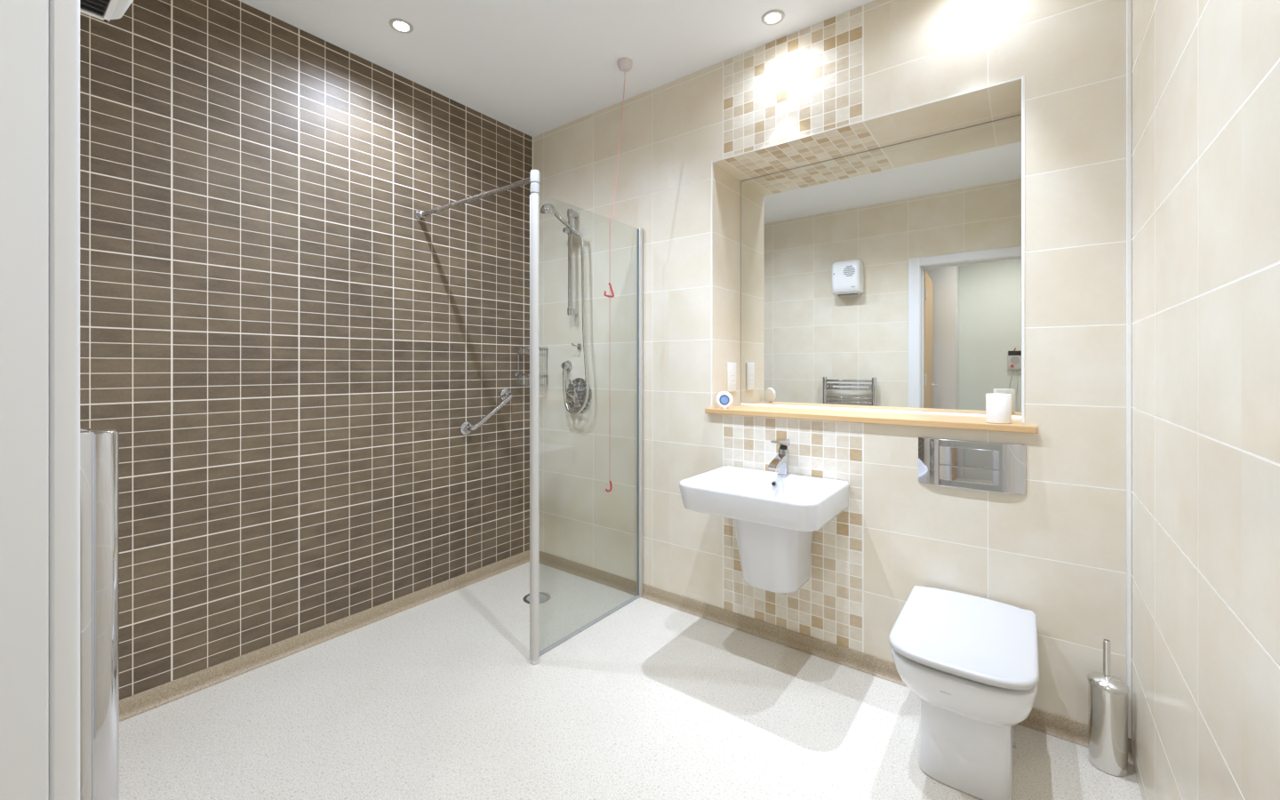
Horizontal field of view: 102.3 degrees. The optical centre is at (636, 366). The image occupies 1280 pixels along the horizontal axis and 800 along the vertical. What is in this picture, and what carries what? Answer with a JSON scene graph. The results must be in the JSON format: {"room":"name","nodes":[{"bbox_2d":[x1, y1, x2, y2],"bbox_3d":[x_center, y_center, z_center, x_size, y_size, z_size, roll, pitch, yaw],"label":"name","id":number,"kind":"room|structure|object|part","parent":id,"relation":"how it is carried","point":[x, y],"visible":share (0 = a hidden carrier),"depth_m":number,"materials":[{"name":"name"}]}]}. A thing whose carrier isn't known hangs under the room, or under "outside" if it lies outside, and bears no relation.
{"room":"bathroom","nodes":[
{"label":"bathroom","id":0,"kind":"room"},
{"bbox_2d":[80,0,532,700],"bbox_3d":[-1.341,-0.117,2.305,0.100,2.780,2.207,0,0,37],"label":"wall","id":1,"kind":"structure","parent":0,"point":[288,363],"depth_m":2.09,"materials":[{"name":"brown tile"}]},
{"bbox_2d":[119,550,529,721],"bbox_3d":[-1.252,1.142,2.320,0.024,0.062,2.075,0,0,37],"label":"baseboard","id":2,"kind":"structure","parent":1,"relation":"attached to","point":[141,702],"depth_m":2.12,"materials":[{"name":"beige plastic"}]},
{"bbox_2d":[460,388,511,435],"bbox_3d":[-0.808,0.245,2.859,0.078,0.243,0.333,0,0,37],"label":"grab bar","id":3,"kind":"object","parent":1,"relation":"attached to","point":[466,428],"visible":1,"depth_m":2.81,"materials":[{"name":"silver metal"}]},
{"bbox_2d":[514,346,547,385],"bbox_3d":[-0.620,-0.004,3.055,0.141,0.226,0.135,0,0,37],"label":"wire caddy","id":4,"kind":"object","parent":1,"relation":"attached to","point":[521,348],"visible":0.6,"depth_m":3.04,"materials":[{"name":"silver metal"}]},
{"bbox_2d":[516,346,547,354],"bbox_3d":[-0.617,-0.096,3.057,0.138,0.042,0.126,0,0,37],"label":"basket","id":5,"kind":"object","parent":4,"relation":"on","point":[525,348],"depth_m":3.03,"materials":[{"name":"silver metal"}]},
{"bbox_2d":[516,373,547,385],"bbox_3d":[-0.617,0.075,3.057,0.138,0.068,0.126,0,0,37],"label":"basket","id":6,"kind":"object","parent":4,"relation":"on","point":[517,374],"depth_m":3.03,"materials":[{"name":"silver metal"}]},
{"bbox_2d":[238,0,874,136],"bbox_3d":[-0.203,-1.457,1.523,2.660,0.100,2.077,0,0,37],"label":"ceiling","id":7,"kind":"structure","parent":0,"point":[534,68],"depth_m":2.21,"materials":[{"name":"paint"}]},
{"bbox_2d":[389,17,413,33],"bbox_3d":[-0.968,-1.404,2.124,0.092,0.006,0.092,0,0,37],"label":"recessed light","id":8,"kind":"object","parent":7,"relation":"in","point":[399,25],"visible":1,"depth_m":2.12,"materials":[{"name":"white metal"}]},
{"bbox_2d":[603,56,632,492],"bbox_3d":[-0.081,-0.403,2.417,0.069,2.006,0.171,0,0,-34],"label":"pull cord","id":9,"kind":"object","parent":7,"relation":"hanging from","point":[625,64],"visible":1,"depth_m":2.39,"materials":[{"name":"red fabric"}]},
{"bbox_3d":[-0.130,-0.368,2.467,0.051,0.071,0.009,0,0,0],"label":"triangle pull","id":10,"kind":"part","parent":9,"relation":"part of","materials":[{"name":"red plastic"}]},
{"bbox_3d":[-0.132,0.572,2.467,0.035,0.056,0.010,0,0,0],"label":"hook pull","id":11,"kind":"part","parent":9,"relation":"part of","materials":[{"name":"red plastic"}]},
{"bbox_3d":[-0.088,-0.388,2.423,0.008,1.878,0.122,0,0,-40],"label":"cord","id":12,"kind":"part","parent":9,"relation":"part of","materials":[{"name":"fabric"}]},
{"bbox_2d":[616,56,632,71],"bbox_3d":[-0.051,-1.388,2.375,0.067,0.037,0.067,0,0,15],"label":"switch","id":13,"kind":"object","parent":7,"relation":"attached to","point":[625,64],"depth_m":2.35,"materials":[{"name":"white plastic"}]},
{"bbox_2d":[760,9,784,24],"bbox_3d":[0.550,-1.404,2.073,0.092,0.006,0.092,0,0,37],"label":"recessed light","id":14,"kind":"object","parent":7,"relation":"in","point":[772,17],"visible":1,"depth_m":2.07,"materials":[{"name":"white metal"}]},
{"bbox_2d":[119,561,1142,799],"bbox_3d":[-0.203,1.223,1.523,2.660,0.100,2.077,0,0,37],"label":"floor","id":15,"kind":"structure","parent":0,"point":[442,698],"depth_m":1.69,"materials":[{"name":"plastic"}]},
{"bbox_2d":[415,169,642,664],"bbox_3d":[-0.518,0.196,2.584,0.872,1.952,0.754,0,0,37],"label":"screen","id":16,"kind":"object","parent":15,"relation":"on","point":[533,180],"visible":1,"depth_m":2.04,"materials":[{"name":"silver metal"}]},
{"bbox_3d":[-0.740,-0.751,2.307,0.832,0.026,0.021,0,0,37],"label":"support rail","id":17,"kind":"part","parent":16,"relation":"part of","materials":[{"name":"silver metal"}]},
{"bbox_3d":[-0.407,0.236,2.051,0.044,1.850,0.032,0,0,37],"label":"post","id":18,"kind":"part","parent":16,"relation":"part of","materials":[{"name":"white metal"}]},
{"bbox_2d":[522,592,551,603],"bbox_3d":[-0.504,1.171,2.615,0.138,0.004,0.138,0,0,37],"label":"floor drain","id":19,"kind":"object","parent":15,"relation":"on","point":[544,597],"visible":0.61,"depth_m":2.61,"materials":[{"name":"silver metal"}]},
{"bbox_2d":[888,585,1039,799],"bbox_3d":[0.977,0.962,1.526,0.336,0.421,0.593,0,0,37],"label":"toilet","id":20,"kind":"object","parent":15,"relation":"on","point":[972,664],"visible":1,"depth_m":1.40,"materials":[{"name":"white ceramic"}]},
{"bbox_3d":[0.952,0.781,1.494,0.300,0.017,0.455,0,0,37],"label":"seat","id":21,"kind":"part","parent":20,"relation":"part of","materials":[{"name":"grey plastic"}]},
{"bbox_3d":[0.954,0.761,1.497,0.336,0.020,0.519,0,0,37],"label":"lid","id":22,"kind":"part","parent":20,"relation":"part of","materials":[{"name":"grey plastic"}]},
{"bbox_2d":[1087,639,1128,775],"bbox_3d":[1.387,0.989,1.517,0.092,0.367,0.092,0,0,37],"label":"toilet brush","id":23,"kind":"object","parent":15,"relation":"on","point":[1108,694],"visible":1,"depth_m":1.49,"materials":[{"name":"silver metal"}]},
{"bbox_3d":[1.386,0.855,1.518,0.017,0.100,0.017,0,0,37],"label":"handle","id":24,"kind":"part","parent":23,"relation":"part of","materials":[{"name":"silver metal"}]},
{"bbox_3d":[1.387,0.920,1.517,0.092,0.030,0.092,0,0,37],"label":"lid","id":25,"kind":"part","parent":23,"relation":"part of","materials":[{"name":"silver metal"}]},
{"bbox_2d":[533,0,1126,723],"bbox_3d":[0.546,-0.117,2.509,2.860,2.780,0.400,0,0,37],"label":"wall","id":26,"kind":"structure","parent":0,"point":[1056,551],"depth_m":2.02,"materials":[{"name":"beige tile"}]},
{"bbox_2d":[532,136,533,169],"bbox_3d":[-0.633,-0.148,3.150,0.006,2.516,0.006,0,0,37],"label":"trim","id":27,"kind":"structure","parent":26,"relation":"attached to","point":[532,137],"depth_m":3.15,"materials":[{"name":"white metal"}]},
{"bbox_2d":[561,360,572,374],"bbox_3d":[-0.405,0.003,2.949,0.060,0.081,0.049,0,0,37],"label":"outlet","id":28,"kind":"object","parent":26,"relation":"attached to","point":[567,365],"visible":0.98,"depth_m":2.94,"materials":[{"name":"silver metal"}]},
{"bbox_2d":[562,208,578,315],"bbox_3d":[-0.355,-0.586,2.884,0.079,0.596,0.092,0,0,37],"label":"riser rail","id":29,"kind":"object","parent":26,"relation":"attached to","point":[571,213],"visible":0.95,"depth_m":2.88,"materials":[{"name":"silver metal"}]},
{"bbox_2d":[540,203,589,414],"bbox_3d":[-0.389,-0.309,2.797,0.217,1.144,0.210,0,0,37],"label":"shower","id":30,"kind":"object","parent":29,"relation":"attached to","point":[547,208],"visible":1,"depth_m":2.81,"materials":[{"name":"silver metal"}]},
{"bbox_3d":[-0.388,-0.792,2.816,0.156,0.138,0.024,0,0,-22],"label":"handle","id":31,"kind":"part","parent":30,"relation":"part of","materials":[{"name":"silver metal"}]},
{"bbox_3d":[-0.369,-0.584,2.888,0.025,0.590,0.025,0,0,37],"label":"rail","id":32,"kind":"part","parent":29,"relation":"part of","materials":[{"name":"silver metal"}]},
{"bbox_2d":[571,343,581,349],"bbox_3d":[-0.337,-0.117,2.892,0.026,0.036,0.059,0,0,44],"label":"wall hook","id":33,"kind":"object","parent":26,"relation":"attached to","point":[579,346],"visible":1,"depth_m":2.90,"materials":[{"name":"silver metal"}]},
{"bbox_2d":[566,377,591,412],"bbox_3d":[-0.339,0.160,2.894,0.197,0.197,0.057,0,0,37],"label":"shower valve","id":34,"kind":"object","parent":26,"relation":"attached to","point":[576,389],"visible":0.96,"depth_m":2.88,"materials":[{"name":"silver metal"}]},
{"bbox_2d":[711,160,711,407],"bbox_3d":[0.351,-0.388,2.405,0.008,1.146,0.002,0,0,37],"label":"trim","id":35,"kind":"structure","parent":26,"relation":"attached to","point":[711,161],"depth_m":2.40,"materials":[{"name":"white tile"}]},
{"bbox_2d":[727,362,735,391],"bbox_3d":[0.473,0.049,2.548,0.011,0.144,0.086,0,0,37],"label":"socket","id":36,"kind":"object","parent":26,"relation":"attached to","point":[731,366],"visible":1,"depth_m":2.53,"materials":[{"name":"white plastic"}]},
{"bbox_2d":[679,465,848,593],"bbox_3d":[0.492,0.668,2.024,0.547,0.435,0.437,0,0,37],"label":"basin","id":37,"kind":"object","parent":26,"relation":"attached to","point":[775,518],"visible":1,"depth_m":1.99,"materials":[{"name":"white ceramic"}]},
{"bbox_3d":[0.492,0.506,2.024,0.547,0.110,0.437,0,0,37],"label":"bowl","id":38,"kind":"part","parent":37,"relation":"part of","materials":[{"name":"white ceramic"}]},
{"bbox_2d":[768,438,790,477],"bbox_3d":[0.580,0.373,2.095,0.042,0.154,0.145,0,0,37],"label":"mixer tap","id":39,"kind":"object","parent":37,"relation":"on","point":[781,460],"visible":1,"depth_m":2.11,"materials":[{"name":"silver metal"}]},
{"bbox_3d":[0.569,0.382,2.081,0.033,0.045,0.109,0,0,37],"label":"spout","id":40,"kind":"part","parent":39,"relation":"part of","materials":[{"name":"silver metal"}]},
{"bbox_3d":[0.589,0.311,2.107,0.037,0.031,0.115,0,0,37],"label":"lever","id":41,"kind":"part","parent":39,"relation":"part of","materials":[{"name":"silver metal"}]},
{"bbox_2d":[539,551,1131,762],"bbox_3d":[0.418,1.142,2.340,2.658,0.062,0.024,0,0,37],"label":"baseboard","id":42,"kind":"structure","parent":26,"relation":"attached to","point":[1060,726],"depth_m":2.18,"materials":[{"name":"beige plastic"}]},
{"bbox_2d":[712,77,1021,162],"bbox_3d":[0.814,-0.956,2.053,1.154,0.006,0.002,0,0,37],"label":"trim","id":43,"kind":"structure","parent":26,"relation":"attached to","point":[1012,80],"depth_m":1.96,"materials":[{"name":"white metal"}]},
{"bbox_2d":[704,402,1037,433],"bbox_3d":[0.903,0.200,2.156,1.218,0.030,0.329,0,0,37],"label":"shelf","id":44,"kind":"object","parent":26,"relation":"attached to","point":[889,417],"visible":0.87,"depth_m":2.05,"materials":[{"name":"brown wood"}]},
{"bbox_2d":[715,391,733,408],"bbox_3d":[0.410,0.153,2.398,0.079,0.079,0.029,0,0,14],"label":"gadget","id":45,"kind":"object","parent":44,"relation":"on","point":[724,399],"visible":1,"depth_m":2.39,"materials":[{"name":"white plastic"}]},
{"bbox_2d":[985,393,1011,423],"bbox_3d":[1.250,0.143,1.778,0.072,0.099,0.072,0,0,37],"label":"tumbler","id":46,"kind":"object","parent":44,"relation":"on","point":[998,406],"visible":1,"depth_m":1.75,"materials":[{"name":"white"}]},
{"bbox_2d":[740,114,1021,415],"bbox_3d":[0.994,-0.384,2.291,1.152,1.136,0.005,0,0,37],"label":"mirror","id":47,"kind":"object","parent":26,"relation":"attached to","point":[888,277],"visible":0.88,"depth_m":2.21,"materials":[{"name":"silver mirror"}]},
{"bbox_2d":[918,437,1025,495],"bbox_3d":[1.149,0.338,1.781,0.314,0.164,0.030,0,0,37],"label":"flush plate","id":48,"kind":"object","parent":26,"relation":"attached to","point":[974,465],"visible":1,"depth_m":1.76,"materials":[{"name":"silver metal"}]},
{"bbox_2d":[1021,75,1024,423],"bbox_3d":[1.277,-0.388,1.702,0.009,1.146,0.002,0,0,37],"label":"trim","id":49,"kind":"structure","parent":26,"relation":"attached to","point":[1023,76],"depth_m":1.70,"materials":[{"name":"white tile"}]},
{"bbox_2d":[1126,0,1131,738],"bbox_3d":[1.477,-0.148,1.544,0.011,2.516,0.011,0,0,37],"label":"trim","id":50,"kind":"structure","parent":26,"relation":"attached to","point":[1128,2],"depth_m":1.54,"materials":[{"name":"white metal"}]},
{"bbox_2d":[1088,680,1127,775],"bbox_3d":[1.387,1.054,1.517,0.087,0.237,0.087,0,0,37],"label":"canister","id":51,"kind":"object","parent":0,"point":[1108,706],"depth_m":1.48,"materials":[{"name":"silver metal"}]},
{"bbox_2d":[1131,0,1279,799],"bbox_3d":[0.896,-0.117,0.688,0.100,2.780,2.077,0,0,37],"label":"wall","id":52,"kind":"structure","parent":0,"point":[1205,74],"depth_m":0.90,"materials":[{"name":"beige tile"}]},
{"bbox_3d":[-0.870,-0.117,0.644,2.660,2.580,0.130,0,0,37],"label":"wall","id":53,"kind":"structure","parent":0,"visible":0},
{"bbox_2d":[0,0,79,799],"bbox_3d":[-0.220,0.136,0.160,1.036,2.074,0.150,0,0,37],"label":"door","id":54,"kind":"structure","parent":53,"relation":"in","point":[40,39],"depth_m":0.46,"materials":[{"name":"white paint"}]},
{"bbox_3d":[-0.559,0.136,0.499,0.086,2.074,0.020,0,0,37],"label":"architrave","id":55,"kind":"part","parent":54,"relation":"part of","materials":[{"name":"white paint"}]},
{"bbox_2d":[80,426,119,799],"bbox_3d":[-0.931,0.481,0.838,0.449,0.783,0.105,0,0,37],"label":"towel radiator","id":56,"kind":"object","parent":53,"relation":"attached to","point":[99,449],"visible":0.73,"depth_m":0.71,"materials":[{"name":"silver metal"}]},
{"bbox_2d":[80,0,133,22],"bbox_3d":[-0.924,-0.784,0.867,0.235,0.292,0.159,0,0,37],"label":"heater","id":57,"kind":"object","parent":53,"relation":"attached to","point":[104,10],"visible":0.92,"depth_m":0.92,"materials":[{"name":"white plastic"}]}
]}

